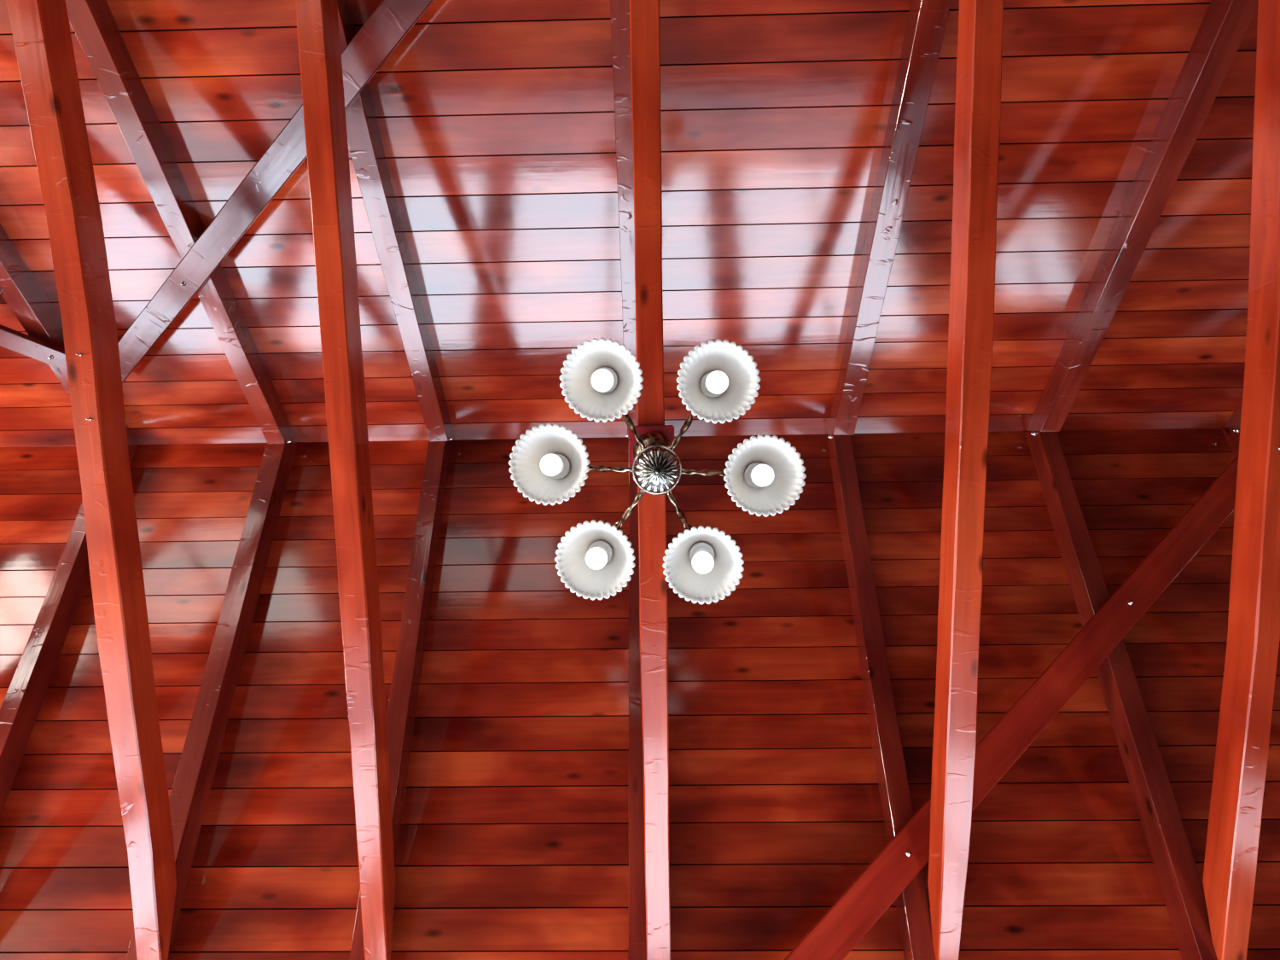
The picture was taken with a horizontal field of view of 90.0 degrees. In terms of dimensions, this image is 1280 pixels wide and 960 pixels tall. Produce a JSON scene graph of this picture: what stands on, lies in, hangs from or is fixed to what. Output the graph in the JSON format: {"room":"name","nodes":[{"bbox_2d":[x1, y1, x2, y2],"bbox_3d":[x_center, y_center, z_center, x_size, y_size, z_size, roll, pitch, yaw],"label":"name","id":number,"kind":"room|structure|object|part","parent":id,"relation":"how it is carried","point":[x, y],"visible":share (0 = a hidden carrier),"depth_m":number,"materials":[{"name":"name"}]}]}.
{"room":"living room","nodes":[
{"label":"living room","id":0,"kind":"room"},
{"bbox_2d":[0,0,1279,959],"bbox_3d":[-0.857,-0.126,2.855,14.400,2.277,7.176,-1,-83,1],"label":"ceiling","id":1,"kind":"structure","parent":0,"point":[496,119],"depth_m":3.13,"materials":[{"name":"red wood"}]},
{"bbox_2d":[0,444,137,816],"bbox_3d":[-3.111,1.434,3.100,0.094,2.013,3.082,-1,-83,1],"label":"rafter","id":2,"kind":"object","parent":1,"relation":"attached to","point":[20,706],"visible":0.62,"depth_m":3.30,"materials":[{"name":"red wood"}]},
{"bbox_2d":[0,223,138,445],"bbox_3d":[-3.163,-1.628,2.740,0.111,2.013,3.082,-1,-83,1],"label":"rafter","id":3,"kind":"object","parent":1,"relation":"attached to","point":[19,288],"visible":0.38,"depth_m":3.26,"materials":[{"name":"red wood"}]},
{"bbox_2d":[65,0,297,443],"bbox_3d":[-2.172,-1.640,2.724,0.124,2.012,3.086,-1,-83,1],"label":"rafter","id":4,"kind":"object","parent":1,"relation":"attached to","point":[96,28],"visible":0.94,"depth_m":2.90,"materials":[{"name":"wood"}]},
{"bbox_2d":[5,0,176,959],"bbox_3d":[-2.107,-0.064,2.493,0.164,0.141,4.413,-2,-83,1],"label":"tie beam","id":5,"kind":"structure","parent":4,"relation":"attached to","point":[41,32],"depth_m":2.46,"materials":[{"name":"wood"}]},
{"bbox_2d":[125,442,296,959],"bbox_3d":[-2.135,1.420,3.085,0.114,2.012,3.082,-1,-83,1],"label":"rafter","id":6,"kind":"object","parent":1,"relation":"attached to","point":[192,784],"visible":0.91,"depth_m":3.24,"materials":[{"name":"red wood"}]},
{"bbox_2d":[118,0,434,383],"bbox_3d":[-1.565,-1.397,2.793,3.492,1.274,0.123,-34,-85,4],"label":"diagonal brace","id":7,"kind":"object","parent":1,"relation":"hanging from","point":[392,20],"visible":0.8,"depth_m":2.86,"materials":[{"name":"wood"}]},
{"bbox_2d":[0,324,67,371],"bbox_3d":[-4.044,-1.077,3.005,2.532,0.769,0.116,25,-84,-2],"label":"diagonal brace","id":8,"kind":"object","parent":7,"relation":"attached to","point":[10,339],"visible":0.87,"depth_m":3.30,"materials":[{"name":"wood"}]},
{"bbox_2d":[337,0,454,441],"bbox_3d":[-1.210,-1.654,2.709,0.125,2.012,3.086,-1,-83,1],"label":"rafter","id":9,"kind":"object","parent":1,"relation":"attached to","point":[364,142],"visible":0.88,"depth_m":3.06,"materials":[{"name":"wood"}]},
{"bbox_2d":[295,0,395,959],"bbox_3d":[-1.129,-0.078,2.486,0.112,0.124,4.411,-1,-83,1],"label":"tie beam","id":10,"kind":"structure","parent":9,"relation":"attached to","point":[317,24],"depth_m":2.44,"materials":[{"name":"red wood"}]},
{"bbox_2d":[349,440,452,959],"bbox_3d":[-1.179,1.406,3.070,0.104,2.013,3.082,-1,-83,1],"label":"rafter","id":11,"kind":"object","parent":1,"relation":"attached to","point":[407,670],"visible":0.75,"depth_m":3.28,"materials":[{"name":"red wood"}]},
{"bbox_2d":[610,0,636,438],"bbox_3d":[-0.064,-1.670,2.691,0.126,2.013,3.086,-1,-83,1],"label":"rafter","id":12,"kind":"object","parent":1,"relation":"attached to","point":[619,9],"visible":0.55,"depth_m":2.81,"materials":[{"name":"wood"}]},
{"bbox_2d":[628,447,646,959],"bbox_3d":[0.001,1.389,3.051,0.109,2.012,3.082,-1,-83,1],"label":"rafter","id":13,"kind":"object","parent":1,"relation":"attached to","point":[637,932],"visible":0.45,"depth_m":2.97,"materials":[{"name":"red wood"}]},
{"bbox_2d":[629,0,670,959],"bbox_3d":[0.044,-0.095,2.467,0.110,0.125,4.411,-1,-83,1],"label":"tie beam","id":14,"kind":"structure","parent":13,"relation":"attached to","point":[644,14],"depth_m":2.42,"materials":[{"name":"red wood"}]},
{"bbox_2d":[628,424,674,466],"bbox_3d":[0.044,-0.122,2.389,0.168,0.020,0.164,-1,-83,1],"label":"board","id":15,"kind":"object","parent":14,"relation":"attached to","point":[666,430],"visible":0.29,"depth_m":2.37,"materials":[{"name":"red wood"}]},
{"bbox_2d":[508,337,806,604],"bbox_3d":[0.048,-0.056,2.009,0.789,0.752,0.712,-1,-83,1],"label":"chandelier","id":16,"kind":"object","parent":1,"relation":"hanging from","point":[602,380],"visible":1,"depth_m":1.69,"materials":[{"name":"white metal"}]},
{"bbox_3d":[-0.235,-0.048,1.714,0.214,0.156,0.211,-1,-83,1],"label":"lamp shade","id":17,"kind":"part","parent":16,"relation":"part of","materials":[{"name":"white glass"}]},
{"bbox_3d":[-0.233,-0.042,1.702,0.059,0.091,0.059,-1,-83,1],"label":"bulb","id":18,"kind":"part","parent":16,"relation":"part of","materials":[{"name":"white glass"}]},
{"bbox_2d":[549,453,570,479],"bbox_3d":[-0.227,-0.036,1.762,0.070,0.047,0.071,-1,-83,1],"label":"socket","id":19,"kind":"object","parent":16,"relation":"attached to","point":[565,474],"depth_m":1.75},
{"bbox_3d":[-0.118,0.204,1.745,0.214,0.145,0.214,-1,-83,1],"label":"lamp shade","id":20,"kind":"part","parent":16,"relation":"part of","materials":[{"name":"white glass"}]},
{"bbox_3d":[-0.116,0.207,1.730,0.059,0.089,0.059,-1,-83,1],"label":"bulb","id":21,"kind":"part","parent":16,"relation":"part of","materials":[{"name":"white glass"}]},
{"bbox_2d":[587,540,612,564],"bbox_3d":[-0.111,0.204,1.788,0.070,0.042,0.070,-1,-83,1],"label":"socket","id":22,"kind":"object","parent":16,"relation":"attached to","point":[607,545],"depth_m":1.78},
{"bbox_3d":[-0.097,-0.261,1.690,0.214,0.142,0.214,-1,-83,1],"label":"lamp shade","id":23,"kind":"part","parent":16,"relation":"part of","materials":[{"name":"white glass"}]},
{"bbox_3d":[-0.097,-0.260,1.674,0.059,0.089,0.059,-1,-83,1],"label":"bulb","id":24,"kind":"part","parent":16,"relation":"part of","materials":[{"name":"white glass"}]},
{"bbox_2d":[598,366,617,393],"bbox_3d":[-0.095,-0.271,1.732,0.069,0.041,0.070,-1,-83,1],"label":"socket","id":25,"kind":"object","parent":16,"relation":"attached to","point":[613,370],"depth_m":1.73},
{"bbox_3d":[-0.121,-0.036,1.781,0.225,0.151,0.018,0,-83,1],"label":"arm","id":26,"kind":"part","parent":16,"relation":"part of","materials":[{"name":"brown metal"}]},
{"bbox_3d":[-0.049,0.109,1.797,0.018,0.151,0.239,33,-84,-3],"label":"arm","id":27,"kind":"part","parent":16,"relation":"part of","materials":[{"name":"brown metal"}]},
{"bbox_3d":[-0.040,-0.181,1.763,0.018,0.151,0.230,-30,-85,4],"label":"arm","id":28,"kind":"part","parent":16,"relation":"part of","materials":[{"name":"brown metal"}]},
{"bbox_3d":[0.124,0.112,1.795,0.018,0.151,0.227,-28,-84,4],"label":"arm","id":29,"kind":"part","parent":16,"relation":"part of","materials":[{"name":"brown metal"}]},
{"bbox_3d":[0.139,-0.173,1.761,0.018,0.151,0.225,34,-84,-3],"label":"arm","id":30,"kind":"part","parent":16,"relation":"part of","materials":[{"name":"brown metal"}]},
{"bbox_2d":[689,541,714,561],"bbox_3d":[0.173,0.208,1.785,0.070,0.041,0.070,-1,-83,1],"label":"socket","id":31,"kind":"object","parent":16,"relation":"attached to","point":[695,547],"depth_m":1.77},
{"bbox_3d":[0.166,0.217,1.743,0.214,0.144,0.214,-1,-83,1],"label":"lamp shade","id":32,"kind":"part","parent":16,"relation":"part of","materials":[{"name":"white glass"}]},
{"bbox_3d":[0.168,0.218,1.727,0.059,0.089,0.059,-1,-83,1],"label":"bulb","id":33,"kind":"part","parent":16,"relation":"part of","materials":[{"name":"white glass"}]},
{"bbox_3d":[0.214,-0.022,1.778,0.229,0.151,0.018,4,-83,0],"label":"arm","id":34,"kind":"part","parent":16,"relation":"part of","materials":[{"name":"brown metal"}]},
{"bbox_2d":[699,372,723,397],"bbox_3d":[0.198,-0.258,1.729,0.069,0.041,0.070,-1,-83,1],"label":"socket","id":35,"kind":"object","parent":16,"relation":"attached to","point":[704,392],"depth_m":1.72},
{"bbox_3d":[0.199,-0.255,1.671,0.059,0.089,0.059,-1,-83,1],"label":"bulb","id":36,"kind":"part","parent":16,"relation":"part of","materials":[{"name":"white glass"}]},
{"bbox_3d":[0.200,-0.258,1.687,0.214,0.142,0.214,-1,-83,1],"label":"lamp shade","id":37,"kind":"part","parent":16,"relation":"part of","materials":[{"name":"white glass"}]},
{"bbox_2d":[743,462,762,488],"bbox_3d":[0.321,-0.013,1.757,0.069,0.044,0.070,-1,-83,1],"label":"socket","id":38,"kind":"object","parent":16,"relation":"attached to","point":[747,467],"depth_m":1.75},
{"bbox_3d":[0.322,-0.015,1.697,0.059,0.090,0.059,-1,-83,1],"label":"bulb","id":39,"kind":"part","parent":16,"relation":"part of","materials":[{"name":"white glass"}]},
{"bbox_3d":[0.323,-0.019,1.711,0.214,0.149,0.213,-1,-83,1],"label":"lamp shade","id":40,"kind":"part","parent":16,"relation":"part of","materials":[{"name":"white glass"}]},
{"bbox_2d":[826,434,935,959],"bbox_3d":[1.176,1.370,3.032,0.120,2.013,3.086,-1,-83,1],"label":"rafter","id":41,"kind":"object","parent":1,"relation":"attached to","point":[915,924],"visible":0.91,"depth_m":3.13,"materials":[{"name":"wood"}]},
{"bbox_2d":[927,0,1003,959],"bbox_3d":[1.244,-0.113,2.448,0.133,0.126,4.411,-1,-83,1],"label":"tie beam","id":42,"kind":"structure","parent":41,"relation":"attached to","point":[980,42],"depth_m":2.41,"materials":[{"name":"red wood"}]},
{"bbox_2d":[826,0,951,435],"bbox_3d":[1.146,-1.690,2.671,0.122,2.013,3.082,-1,-83,1],"label":"rafter","id":43,"kind":"object","parent":1,"relation":"attached to","point":[927,20],"visible":1,"depth_m":2.91,"materials":[{"name":"red wood"}]},
{"bbox_2d":[1024,430,1217,959],"bbox_3d":[2.358,1.353,3.013,0.123,2.012,3.086,-1,-83,1],"label":"rafter","id":44,"kind":"object","parent":1,"relation":"attached to","point":[1180,882],"visible":0.93,"depth_m":3.03,"materials":[{"name":"wood"}]},
{"bbox_2d":[784,454,1238,959],"bbox_3d":[1.890,1.082,3.046,4.012,1.511,0.150,-36,-85,5],"label":"diagonal brace","id":45,"kind":"object","parent":44,"relation":"attached to","point":[898,864],"visible":0.91,"depth_m":3.02,"materials":[{"name":"wood"}]},
{"bbox_2d":[1202,0,1279,959],"bbox_3d":[2.360,-0.128,2.422,0.144,0.141,4.415,-2,-83,1],"label":"tie beam","id":46,"kind":"structure","parent":44,"relation":"attached to","point":[1253,620],"depth_m":2.46,"materials":[{"name":"wood"}]},
{"bbox_2d":[1026,0,1258,431],"bbox_3d":[2.331,-1.707,2.652,0.115,2.013,3.082,-1,-83,1],"label":"rafter","id":47,"kind":"object","parent":1,"relation":"attached to","point":[1224,24],"visible":0.99,"depth_m":2.91,"materials":[{"name":"red wood"}]},
{"bbox_2d":[1221,428,1239,458],"bbox_3d":[3.524,1.336,2.995,0.124,2.012,3.086,-1,-83,1],"label":"rafter","id":48,"kind":"object","parent":1,"relation":"attached to","point":[1232,435],"visible":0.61,"depth_m":3.73,"materials":[{"name":"wood"}]},
{"bbox_2d":[1223,399,1242,428],"bbox_3d":[3.493,-1.724,2.634,0.113,2.013,3.082,-1,-83,1],"label":"rafter","id":49,"kind":"object","parent":1,"relation":"attached to","point":[1234,421],"visible":0.14,"depth_m":3.73,"materials":[{"name":"red wood"}]}
]}

